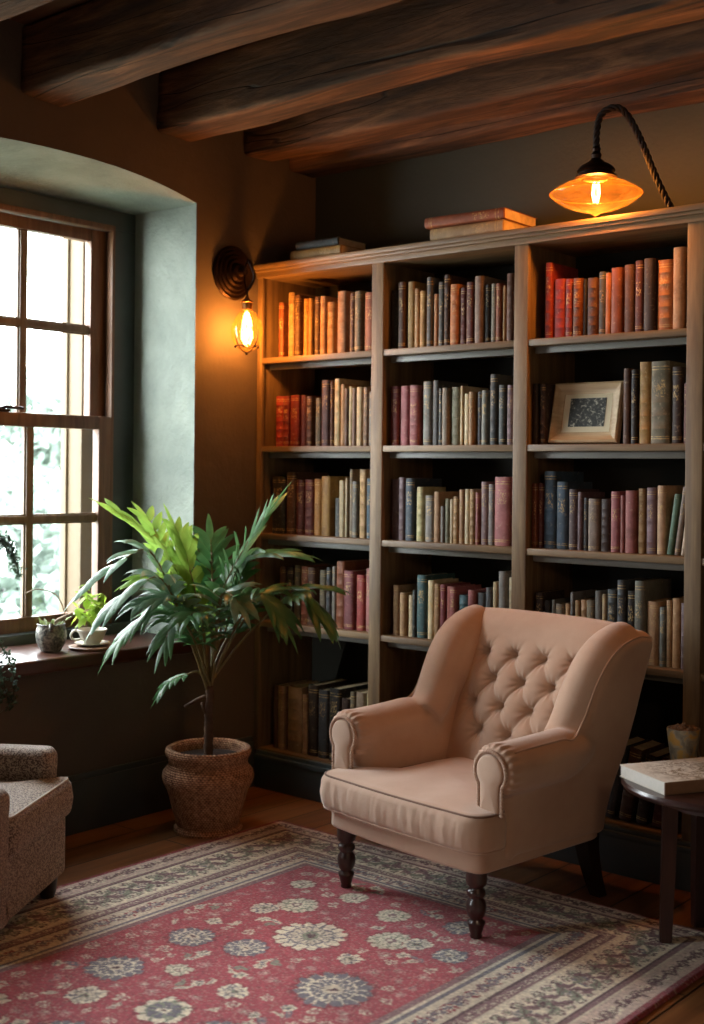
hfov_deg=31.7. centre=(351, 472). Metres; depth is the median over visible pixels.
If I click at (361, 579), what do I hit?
book
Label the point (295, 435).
book
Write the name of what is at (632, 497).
book
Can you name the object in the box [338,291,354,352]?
book
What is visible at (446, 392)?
book
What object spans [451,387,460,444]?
book
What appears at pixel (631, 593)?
book
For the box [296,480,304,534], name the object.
book
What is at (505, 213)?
book
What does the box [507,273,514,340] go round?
book
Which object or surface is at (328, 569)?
book
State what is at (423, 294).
book
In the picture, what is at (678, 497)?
book
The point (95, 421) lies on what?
window
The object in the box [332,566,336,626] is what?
book
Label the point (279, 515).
book
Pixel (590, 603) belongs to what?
book
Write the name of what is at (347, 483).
book
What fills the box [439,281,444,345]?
book
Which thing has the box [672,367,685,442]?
book
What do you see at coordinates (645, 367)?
book
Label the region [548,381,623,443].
picture frame
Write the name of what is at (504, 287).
book
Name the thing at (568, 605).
book
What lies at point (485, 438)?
book
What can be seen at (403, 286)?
book
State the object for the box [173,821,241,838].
pot
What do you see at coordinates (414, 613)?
book
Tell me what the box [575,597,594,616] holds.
book
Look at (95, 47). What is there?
ceiling beam
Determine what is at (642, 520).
book
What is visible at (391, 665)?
bookcase
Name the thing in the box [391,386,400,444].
book
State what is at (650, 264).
book
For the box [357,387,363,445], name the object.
book
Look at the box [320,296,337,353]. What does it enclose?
book
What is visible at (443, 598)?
book
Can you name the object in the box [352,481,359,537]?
book
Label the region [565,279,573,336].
book
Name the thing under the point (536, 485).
book
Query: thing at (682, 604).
book
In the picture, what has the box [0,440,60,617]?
shrub
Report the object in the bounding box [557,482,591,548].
book
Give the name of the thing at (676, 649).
book
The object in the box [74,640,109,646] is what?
saucer
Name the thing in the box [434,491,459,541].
book
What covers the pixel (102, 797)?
baseboard
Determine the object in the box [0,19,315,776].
wall
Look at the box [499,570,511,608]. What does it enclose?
book
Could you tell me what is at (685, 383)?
book
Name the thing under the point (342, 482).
book
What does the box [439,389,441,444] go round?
book
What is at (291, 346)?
book
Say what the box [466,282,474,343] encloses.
book
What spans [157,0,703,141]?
ceiling beam
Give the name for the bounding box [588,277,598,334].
book
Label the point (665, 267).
book
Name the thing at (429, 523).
book
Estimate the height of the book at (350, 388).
0.253 m
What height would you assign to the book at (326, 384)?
0.287 m
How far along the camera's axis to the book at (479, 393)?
4.88 m
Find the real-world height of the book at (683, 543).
0.200 m
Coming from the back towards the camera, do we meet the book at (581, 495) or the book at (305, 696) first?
the book at (305, 696)
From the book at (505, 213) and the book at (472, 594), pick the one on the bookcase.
the book at (472, 594)
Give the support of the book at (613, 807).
on the bookcase
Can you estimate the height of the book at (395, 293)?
0.248 m
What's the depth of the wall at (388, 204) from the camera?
5.13 m
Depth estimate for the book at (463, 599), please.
4.92 m
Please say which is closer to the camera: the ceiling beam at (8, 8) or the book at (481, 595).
the ceiling beam at (8, 8)
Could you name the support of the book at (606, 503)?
on the bookcase
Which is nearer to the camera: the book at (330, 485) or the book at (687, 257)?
the book at (687, 257)
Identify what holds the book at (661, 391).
on the bookcase
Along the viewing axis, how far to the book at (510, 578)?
4.78 m
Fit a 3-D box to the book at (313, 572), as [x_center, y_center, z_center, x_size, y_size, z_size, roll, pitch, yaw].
[-0.123,0.546,5.505,0.045,0.253,0.190,1,0,40]
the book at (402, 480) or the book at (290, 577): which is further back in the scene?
the book at (290, 577)
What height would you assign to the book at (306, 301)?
0.254 m
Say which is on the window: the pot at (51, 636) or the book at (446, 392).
the pot at (51, 636)
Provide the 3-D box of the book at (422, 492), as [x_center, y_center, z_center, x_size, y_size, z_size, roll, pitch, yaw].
[0.325,0.172,5.122,0.039,0.222,0.156,1,0,41]
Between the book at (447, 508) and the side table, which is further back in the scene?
the book at (447, 508)
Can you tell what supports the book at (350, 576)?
on the bookcase
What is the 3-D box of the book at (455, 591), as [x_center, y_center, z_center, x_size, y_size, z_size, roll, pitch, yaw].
[0.457,0.569,5.011,0.033,0.220,0.182,1,0,40]
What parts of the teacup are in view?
handle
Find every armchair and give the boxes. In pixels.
[0,744,72,929]
[320,605,652,938]
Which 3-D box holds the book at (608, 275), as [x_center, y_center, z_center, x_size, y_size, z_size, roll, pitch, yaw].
[0.990,-0.613,4.582,0.023,0.226,0.184,1,0,40]
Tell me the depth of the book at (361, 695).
5.26 m
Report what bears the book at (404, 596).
on the bookcase
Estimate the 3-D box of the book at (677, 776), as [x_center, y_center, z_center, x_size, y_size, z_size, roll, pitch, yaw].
[1.006,0.915,3.738,0.310,0.037,0.236,1,0,-21]
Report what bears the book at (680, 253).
on the bookcase
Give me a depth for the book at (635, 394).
4.44 m
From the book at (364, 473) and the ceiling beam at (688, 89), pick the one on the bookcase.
the book at (364, 473)
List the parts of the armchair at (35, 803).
arm, arm, seat rail, leg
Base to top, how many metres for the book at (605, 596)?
0.238 m
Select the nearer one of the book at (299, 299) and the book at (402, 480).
the book at (402, 480)
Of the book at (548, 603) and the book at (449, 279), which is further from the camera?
the book at (449, 279)
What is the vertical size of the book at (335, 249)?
0.046 m
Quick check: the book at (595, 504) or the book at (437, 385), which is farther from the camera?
the book at (437, 385)
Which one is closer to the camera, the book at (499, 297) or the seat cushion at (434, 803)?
the seat cushion at (434, 803)
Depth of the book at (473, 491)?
4.88 m
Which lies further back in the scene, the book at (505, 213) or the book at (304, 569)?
the book at (304, 569)
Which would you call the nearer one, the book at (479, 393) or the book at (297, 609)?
the book at (479, 393)
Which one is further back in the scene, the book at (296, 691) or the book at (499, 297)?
the book at (296, 691)
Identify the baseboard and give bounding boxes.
[65,736,253,836]
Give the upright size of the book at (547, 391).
0.230 m
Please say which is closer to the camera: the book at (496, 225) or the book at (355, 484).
the book at (496, 225)
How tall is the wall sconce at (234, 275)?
0.491 m
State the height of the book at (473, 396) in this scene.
0.210 m
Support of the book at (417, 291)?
on the bookcase
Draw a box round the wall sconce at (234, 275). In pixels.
[213,246,258,354]
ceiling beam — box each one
[0,0,53,20]
[21,0,402,106]
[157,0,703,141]
[244,19,703,161]
[289,70,703,177]
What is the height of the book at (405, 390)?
0.246 m
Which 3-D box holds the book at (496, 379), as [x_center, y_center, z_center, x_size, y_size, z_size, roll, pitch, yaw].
[0.610,-0.243,4.898,0.033,0.275,0.193,1,0,40]
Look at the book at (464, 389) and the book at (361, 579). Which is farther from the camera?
the book at (361, 579)
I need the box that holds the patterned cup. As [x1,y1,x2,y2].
[667,722,700,759]
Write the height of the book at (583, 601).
0.211 m
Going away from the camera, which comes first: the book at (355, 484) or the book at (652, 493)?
the book at (652, 493)
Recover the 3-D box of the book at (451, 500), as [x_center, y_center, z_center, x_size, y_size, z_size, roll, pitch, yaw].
[0.445,0.196,5.010,0.016,0.176,0.150,1,0,41]
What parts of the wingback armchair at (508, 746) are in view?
beaded trim, leg, arm, seat rail, leg, beaded trim, backrest, arm, leg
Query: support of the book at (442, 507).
on the bookcase
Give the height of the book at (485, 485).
0.248 m
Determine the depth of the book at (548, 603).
4.67 m
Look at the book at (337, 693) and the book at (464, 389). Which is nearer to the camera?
the book at (464, 389)
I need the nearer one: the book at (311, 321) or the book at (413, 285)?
the book at (413, 285)
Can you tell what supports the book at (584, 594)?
on the bookcase
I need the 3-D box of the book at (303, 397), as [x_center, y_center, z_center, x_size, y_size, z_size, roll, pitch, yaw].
[-0.156,-0.227,5.551,0.034,0.226,0.188,1,0,40]
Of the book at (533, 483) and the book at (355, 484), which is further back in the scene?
the book at (355, 484)
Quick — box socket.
[241,296,253,310]
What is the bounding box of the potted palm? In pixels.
[65,480,349,838]
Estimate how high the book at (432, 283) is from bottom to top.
0.284 m
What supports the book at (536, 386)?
on the bookcase
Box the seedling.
[67,585,106,627]
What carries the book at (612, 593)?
on the bookcase
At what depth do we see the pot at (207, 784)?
4.80 m
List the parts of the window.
sash, sash, frame, sill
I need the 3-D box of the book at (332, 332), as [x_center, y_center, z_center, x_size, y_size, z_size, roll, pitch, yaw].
[-0.044,-0.625,5.442,0.045,0.228,0.162,1,0,40]
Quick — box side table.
[621,778,703,943]
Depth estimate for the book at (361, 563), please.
5.34 m
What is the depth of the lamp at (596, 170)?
4.38 m
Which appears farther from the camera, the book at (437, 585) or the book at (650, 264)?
the book at (437, 585)
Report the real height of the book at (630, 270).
0.247 m
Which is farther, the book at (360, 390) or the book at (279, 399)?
the book at (279, 399)
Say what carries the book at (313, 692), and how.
on the bookcase
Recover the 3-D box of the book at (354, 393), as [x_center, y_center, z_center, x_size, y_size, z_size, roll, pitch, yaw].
[0.070,-0.235,5.364,0.019,0.246,0.203,1,0,40]
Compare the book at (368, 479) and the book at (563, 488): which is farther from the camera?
the book at (368, 479)
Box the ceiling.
[8,0,265,62]
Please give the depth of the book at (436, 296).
5.01 m
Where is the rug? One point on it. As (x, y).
(258, 924)
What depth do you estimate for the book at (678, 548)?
4.32 m
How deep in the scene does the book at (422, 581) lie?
5.05 m
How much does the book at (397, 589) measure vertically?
0.206 m
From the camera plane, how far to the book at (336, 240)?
5.39 m
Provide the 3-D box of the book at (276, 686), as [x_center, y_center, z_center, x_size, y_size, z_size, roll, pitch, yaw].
[-0.273,1.101,5.668,0.038,0.282,0.223,1,0,40]
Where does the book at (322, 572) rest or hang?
on the bookcase
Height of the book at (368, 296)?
0.251 m
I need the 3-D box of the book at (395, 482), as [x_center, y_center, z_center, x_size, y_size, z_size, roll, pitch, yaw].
[0.238,0.156,5.221,0.045,0.253,0.190,1,0,40]
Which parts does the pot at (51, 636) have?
pot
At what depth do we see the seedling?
5.15 m
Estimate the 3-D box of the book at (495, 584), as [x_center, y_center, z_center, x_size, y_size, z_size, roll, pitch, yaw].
[0.623,0.554,4.902,0.022,0.252,0.211,1,0,40]
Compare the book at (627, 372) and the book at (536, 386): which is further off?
the book at (536, 386)
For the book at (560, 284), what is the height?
0.223 m
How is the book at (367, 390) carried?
on the bookcase
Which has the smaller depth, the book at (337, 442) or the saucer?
the saucer
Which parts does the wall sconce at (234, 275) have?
plate, hook arm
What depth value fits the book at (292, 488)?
5.53 m
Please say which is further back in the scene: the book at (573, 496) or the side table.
the book at (573, 496)
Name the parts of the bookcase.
shelf, shelf, shelf, shelf, shelf, shelf rail, shelf rail, shelf rail, shelf rail, shelf, shelf rail, shelf, shelf, shelf, shelf rail, shelf rail, shelf rail, cornice, panel, shelf, shelf, shelf, shelf rail, shelf rail, shelf rail, shelf, shelf rail, shelf, shelf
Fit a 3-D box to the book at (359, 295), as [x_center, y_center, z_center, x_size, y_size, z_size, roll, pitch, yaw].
[0.090,-0.640,5.352,0.039,0.260,0.214,1,0,40]
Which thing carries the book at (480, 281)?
on the bookcase
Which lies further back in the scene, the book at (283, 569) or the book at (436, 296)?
the book at (283, 569)
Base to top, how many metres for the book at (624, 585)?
0.294 m
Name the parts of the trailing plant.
stem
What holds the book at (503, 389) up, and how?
on the bookcase
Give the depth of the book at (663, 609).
4.37 m
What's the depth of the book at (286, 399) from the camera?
5.53 m
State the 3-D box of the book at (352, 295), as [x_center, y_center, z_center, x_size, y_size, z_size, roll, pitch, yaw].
[0.066,-0.637,5.379,0.027,0.255,0.212,1,0,40]
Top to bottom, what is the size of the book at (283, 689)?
0.283 m
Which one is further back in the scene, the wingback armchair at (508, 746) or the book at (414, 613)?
the book at (414, 613)
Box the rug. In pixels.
[0,820,703,1023]
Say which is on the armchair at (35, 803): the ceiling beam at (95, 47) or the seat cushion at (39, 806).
the seat cushion at (39, 806)
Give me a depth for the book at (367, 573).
5.24 m
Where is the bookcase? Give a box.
[253,203,703,891]
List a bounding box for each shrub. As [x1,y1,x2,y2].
[0,364,61,578]
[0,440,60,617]
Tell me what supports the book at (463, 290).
on the bookcase
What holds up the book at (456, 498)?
on the bookcase
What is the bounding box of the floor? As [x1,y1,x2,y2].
[57,786,703,1023]
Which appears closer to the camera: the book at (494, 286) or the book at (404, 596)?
the book at (494, 286)
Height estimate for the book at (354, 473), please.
0.292 m
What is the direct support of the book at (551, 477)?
on the bookcase
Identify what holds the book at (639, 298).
on the bookcase
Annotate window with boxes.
[0,187,196,678]
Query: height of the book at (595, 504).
0.192 m
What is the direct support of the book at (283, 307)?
on the bookcase
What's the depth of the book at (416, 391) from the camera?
5.07 m
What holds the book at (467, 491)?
on the bookcase
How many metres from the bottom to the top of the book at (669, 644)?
0.235 m
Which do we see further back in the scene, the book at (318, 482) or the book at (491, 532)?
the book at (318, 482)
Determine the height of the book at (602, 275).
0.233 m
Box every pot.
[26,589,73,651]
[162,737,253,831]
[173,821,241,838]
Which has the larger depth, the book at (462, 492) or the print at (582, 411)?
the book at (462, 492)
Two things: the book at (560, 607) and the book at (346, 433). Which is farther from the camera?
the book at (346, 433)
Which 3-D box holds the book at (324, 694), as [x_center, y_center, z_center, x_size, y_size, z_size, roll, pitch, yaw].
[-0.057,1.097,5.474,0.057,0.295,0.227,1,0,40]
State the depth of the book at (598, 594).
4.53 m
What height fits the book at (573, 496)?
0.225 m
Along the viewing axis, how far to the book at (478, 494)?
4.87 m
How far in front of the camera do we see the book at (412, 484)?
5.09 m
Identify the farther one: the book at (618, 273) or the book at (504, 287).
the book at (504, 287)
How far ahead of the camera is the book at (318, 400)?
5.41 m
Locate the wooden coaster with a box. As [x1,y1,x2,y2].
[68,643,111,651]
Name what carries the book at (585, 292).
on the bookcase
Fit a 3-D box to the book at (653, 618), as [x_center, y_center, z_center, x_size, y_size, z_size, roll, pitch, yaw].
[1.126,0.573,4.467,0.047,0.226,0.193,1,0,40]
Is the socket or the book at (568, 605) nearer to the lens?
the book at (568, 605)
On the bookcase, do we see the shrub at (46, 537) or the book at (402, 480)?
the book at (402, 480)
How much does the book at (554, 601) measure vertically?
0.202 m
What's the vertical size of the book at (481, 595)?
0.204 m
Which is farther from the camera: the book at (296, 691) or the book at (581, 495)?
the book at (296, 691)
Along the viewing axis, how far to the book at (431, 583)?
5.03 m
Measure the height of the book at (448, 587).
0.218 m
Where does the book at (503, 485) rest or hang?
on the bookcase
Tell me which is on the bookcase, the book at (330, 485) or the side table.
the book at (330, 485)
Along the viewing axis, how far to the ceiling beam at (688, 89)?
5.03 m
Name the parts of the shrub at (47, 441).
stem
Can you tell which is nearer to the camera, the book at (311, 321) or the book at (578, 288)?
the book at (578, 288)
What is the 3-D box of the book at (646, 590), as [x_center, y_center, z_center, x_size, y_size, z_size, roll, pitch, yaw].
[1.091,0.537,4.499,0.040,0.296,0.220,1,0,40]
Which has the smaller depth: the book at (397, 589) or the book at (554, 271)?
the book at (554, 271)
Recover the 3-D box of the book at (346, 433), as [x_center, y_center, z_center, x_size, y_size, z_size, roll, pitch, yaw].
[0.025,-0.236,5.375,0.017,0.247,0.166,1,0,40]
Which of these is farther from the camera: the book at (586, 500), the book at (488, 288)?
the book at (488, 288)
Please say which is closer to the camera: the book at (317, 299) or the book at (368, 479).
the book at (368, 479)
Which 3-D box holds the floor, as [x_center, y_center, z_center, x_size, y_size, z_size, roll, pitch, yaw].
[-0.028,1.456,2.100,5.220,0.060,5.620,1,0,40]
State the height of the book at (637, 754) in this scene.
0.269 m
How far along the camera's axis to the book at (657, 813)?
4.37 m
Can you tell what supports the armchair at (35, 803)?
on the rug
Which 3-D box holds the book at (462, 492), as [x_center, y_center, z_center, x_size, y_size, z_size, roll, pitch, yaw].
[0.490,0.177,4.988,0.023,0.215,0.176,1,0,40]
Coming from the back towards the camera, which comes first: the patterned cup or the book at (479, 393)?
the book at (479, 393)
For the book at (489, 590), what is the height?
0.227 m
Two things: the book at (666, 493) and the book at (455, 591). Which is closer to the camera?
the book at (666, 493)
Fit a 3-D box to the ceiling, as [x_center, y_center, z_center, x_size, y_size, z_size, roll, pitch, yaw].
[-0.179,-1.716,2.251,5.900,0.100,5.820,1,0,40]
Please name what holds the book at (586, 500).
on the bookcase
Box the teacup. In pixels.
[70,627,106,644]
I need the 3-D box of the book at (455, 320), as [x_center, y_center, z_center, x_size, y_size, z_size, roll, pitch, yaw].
[0.462,-0.628,5.016,0.044,0.245,0.177,1,0,40]
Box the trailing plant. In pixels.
[0,530,27,712]
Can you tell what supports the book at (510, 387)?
on the bookcase
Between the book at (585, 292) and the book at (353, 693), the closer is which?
the book at (585, 292)
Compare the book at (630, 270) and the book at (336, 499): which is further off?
the book at (336, 499)
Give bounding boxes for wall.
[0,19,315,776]
[315,102,703,249]
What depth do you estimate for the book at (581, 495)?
4.57 m
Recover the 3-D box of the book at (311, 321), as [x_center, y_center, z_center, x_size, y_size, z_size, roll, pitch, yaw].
[-0.119,-0.638,5.532,0.027,0.253,0.209,1,0,40]
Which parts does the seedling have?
stem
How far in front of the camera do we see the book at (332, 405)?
5.37 m
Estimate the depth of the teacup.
4.96 m
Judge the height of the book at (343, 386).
0.266 m
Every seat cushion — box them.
[0,777,72,858]
[320,757,506,852]
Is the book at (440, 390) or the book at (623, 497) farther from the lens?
the book at (440, 390)
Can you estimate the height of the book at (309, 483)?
0.245 m
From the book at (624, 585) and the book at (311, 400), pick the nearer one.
the book at (624, 585)
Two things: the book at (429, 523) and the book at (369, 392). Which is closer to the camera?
the book at (429, 523)
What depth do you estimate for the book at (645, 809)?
4.41 m
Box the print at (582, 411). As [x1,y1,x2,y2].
[568,397,606,426]
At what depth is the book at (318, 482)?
5.42 m
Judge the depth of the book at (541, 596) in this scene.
4.70 m
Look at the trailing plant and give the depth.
4.55 m
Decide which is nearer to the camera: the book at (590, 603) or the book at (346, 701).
the book at (590, 603)
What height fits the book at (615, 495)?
0.220 m
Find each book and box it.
[272,476,286,533]
[273,679,311,747]
[276,396,283,445]
[278,303,288,356]
[278,680,311,749]
[280,565,294,604]
[283,396,290,445]
[286,567,294,612]
[287,472,327,533]
[288,292,318,355]
[288,680,317,752]
[290,244,363,259]
[290,395,301,445]
[294,563,329,622]
[295,237,365,250]
[295,295,314,355]
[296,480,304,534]
[301,395,321,445]
[301,564,329,623]
[302,693,307,753]
[304,299,308,354]
[305,479,314,534]
[306,396,321,445]
[307,565,334,625]
[308,298,314,354]
[308,678,351,756]
[314,479,321,535]
[315,297,320,353]
[316,398,321,445]
[318,683,350,758]
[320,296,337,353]
[320,570,325,625]
[321,380,334,445]
[321,476,349,535]
[326,567,331,615]
[327,302,337,353]
[329,681,367,759]
[330,382,334,445]
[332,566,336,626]
[334,379,369,445]
[335,498,338,536]
[336,559,368,628]
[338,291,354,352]
[339,480,345,536]
[341,384,370,445]
[342,696,350,709]
[344,388,348,445]
[344,568,366,629]
[345,478,349,536]
[349,387,356,445]
[349,469,359,536]
[350,293,354,351]
[350,688,367,708]
[352,388,356,445]
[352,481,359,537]
[355,291,366,351]
[356,689,367,707]
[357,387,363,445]
[357,574,365,630]
[359,469,369,537]
[363,387,370,445]
[365,292,371,350]
[366,568,368,631]
[367,478,369,538]
[369,392,370,445]
[391,290,398,348]
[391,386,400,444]
[391,479,398,539]
[393,583,416,634]
[398,282,408,348]
[399,477,430,539]
[400,591,412,635]
[401,386,409,444]
[405,478,441,540]
[408,281,426,347]
[408,595,412,636]
[410,385,423,444]
[412,590,416,636]
[415,289,426,346]
[417,487,445,540]
[417,572,454,637]
[420,291,426,346]
[423,381,432,444]
[424,207,536,229]
[425,495,433,541]
[427,277,444,345]
[428,578,458,638]
[430,219,527,240]
[433,381,467,444]
[434,294,438,345]
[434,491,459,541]
[434,581,459,636]
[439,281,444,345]
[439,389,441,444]
[440,582,469,627]
[441,506,445,542]
[442,388,451,444]
[444,275,474,344]
[445,499,449,542]
[447,584,468,618]
[450,284,466,344]
[450,499,453,542]
[450,584,480,616]
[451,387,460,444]
[453,496,459,543]
[459,490,464,543]
[459,594,467,610]
[460,386,487,444]
[461,288,466,343]
[464,394,468,444]
[465,489,471,543]
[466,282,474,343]
[468,588,485,605]
[469,392,477,444]
[470,489,481,543]
[475,276,506,342]
[475,492,481,544]
[478,392,481,444]
[478,592,485,606]
[481,390,490,444]
[481,482,494,544]
[485,284,491,341]
[486,587,492,606]
[488,484,494,544]
[490,374,513,444]
[491,284,496,341]
[493,581,498,607]
[495,477,512,545]
[496,283,506,341]
[499,385,507,444]
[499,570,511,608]
[503,286,506,340]
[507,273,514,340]
[507,385,513,444]
[509,577,511,608]
[532,383,540,443]
[532,483,533,547]
[533,483,538,547]
[535,589,564,611]
[538,483,544,547]
[540,384,554,443]
[544,471,583,548]
[545,262,577,337]
[545,597,565,612]
[552,597,570,613]
[554,279,565,336]
[556,601,570,614]
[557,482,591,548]
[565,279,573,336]
[566,603,570,614]
[569,489,598,549]
[570,589,595,615]
[573,278,583,335]
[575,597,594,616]
[578,492,604,549]
[581,598,594,617]
[583,279,587,334]
[583,497,603,550]
[587,599,594,618]
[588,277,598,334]
[588,498,608,550]
[595,588,613,619]
[599,272,608,333]
[601,499,610,551]
[602,594,607,620]
[605,273,611,333]
[605,735,647,817]
[608,588,616,621]
[611,267,624,332]
[611,491,625,551]
[617,577,650,622]
[619,739,664,821]
[620,495,625,552]
[620,757,703,794]
[623,368,637,443]
[624,264,635,331]
[625,490,638,552]
[627,590,634,627]
[631,370,639,443]
[635,260,643,331]
[635,577,670,632]
[636,746,669,824]
[638,489,646,553]
[639,362,651,443]
[644,258,660,330]
[646,488,657,553]
[647,597,671,665]
[651,361,685,443]
[652,754,681,827]
[657,259,673,329]
[657,485,684,554]
[659,606,666,666]
[666,599,672,666]
[667,493,681,554]
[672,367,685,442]
[672,596,683,668]
[673,247,687,328]
[675,487,684,554]
[681,527,684,555]
[681,603,683,668]
[684,383,685,442]
[686,257,687,327]
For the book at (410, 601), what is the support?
on the bookcase
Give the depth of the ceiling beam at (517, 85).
4.71 m
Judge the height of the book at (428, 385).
0.260 m
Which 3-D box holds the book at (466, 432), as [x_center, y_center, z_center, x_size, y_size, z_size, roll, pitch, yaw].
[0.505,-0.209,4.978,0.027,0.204,0.156,1,0,40]
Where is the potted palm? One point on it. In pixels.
(207, 780)

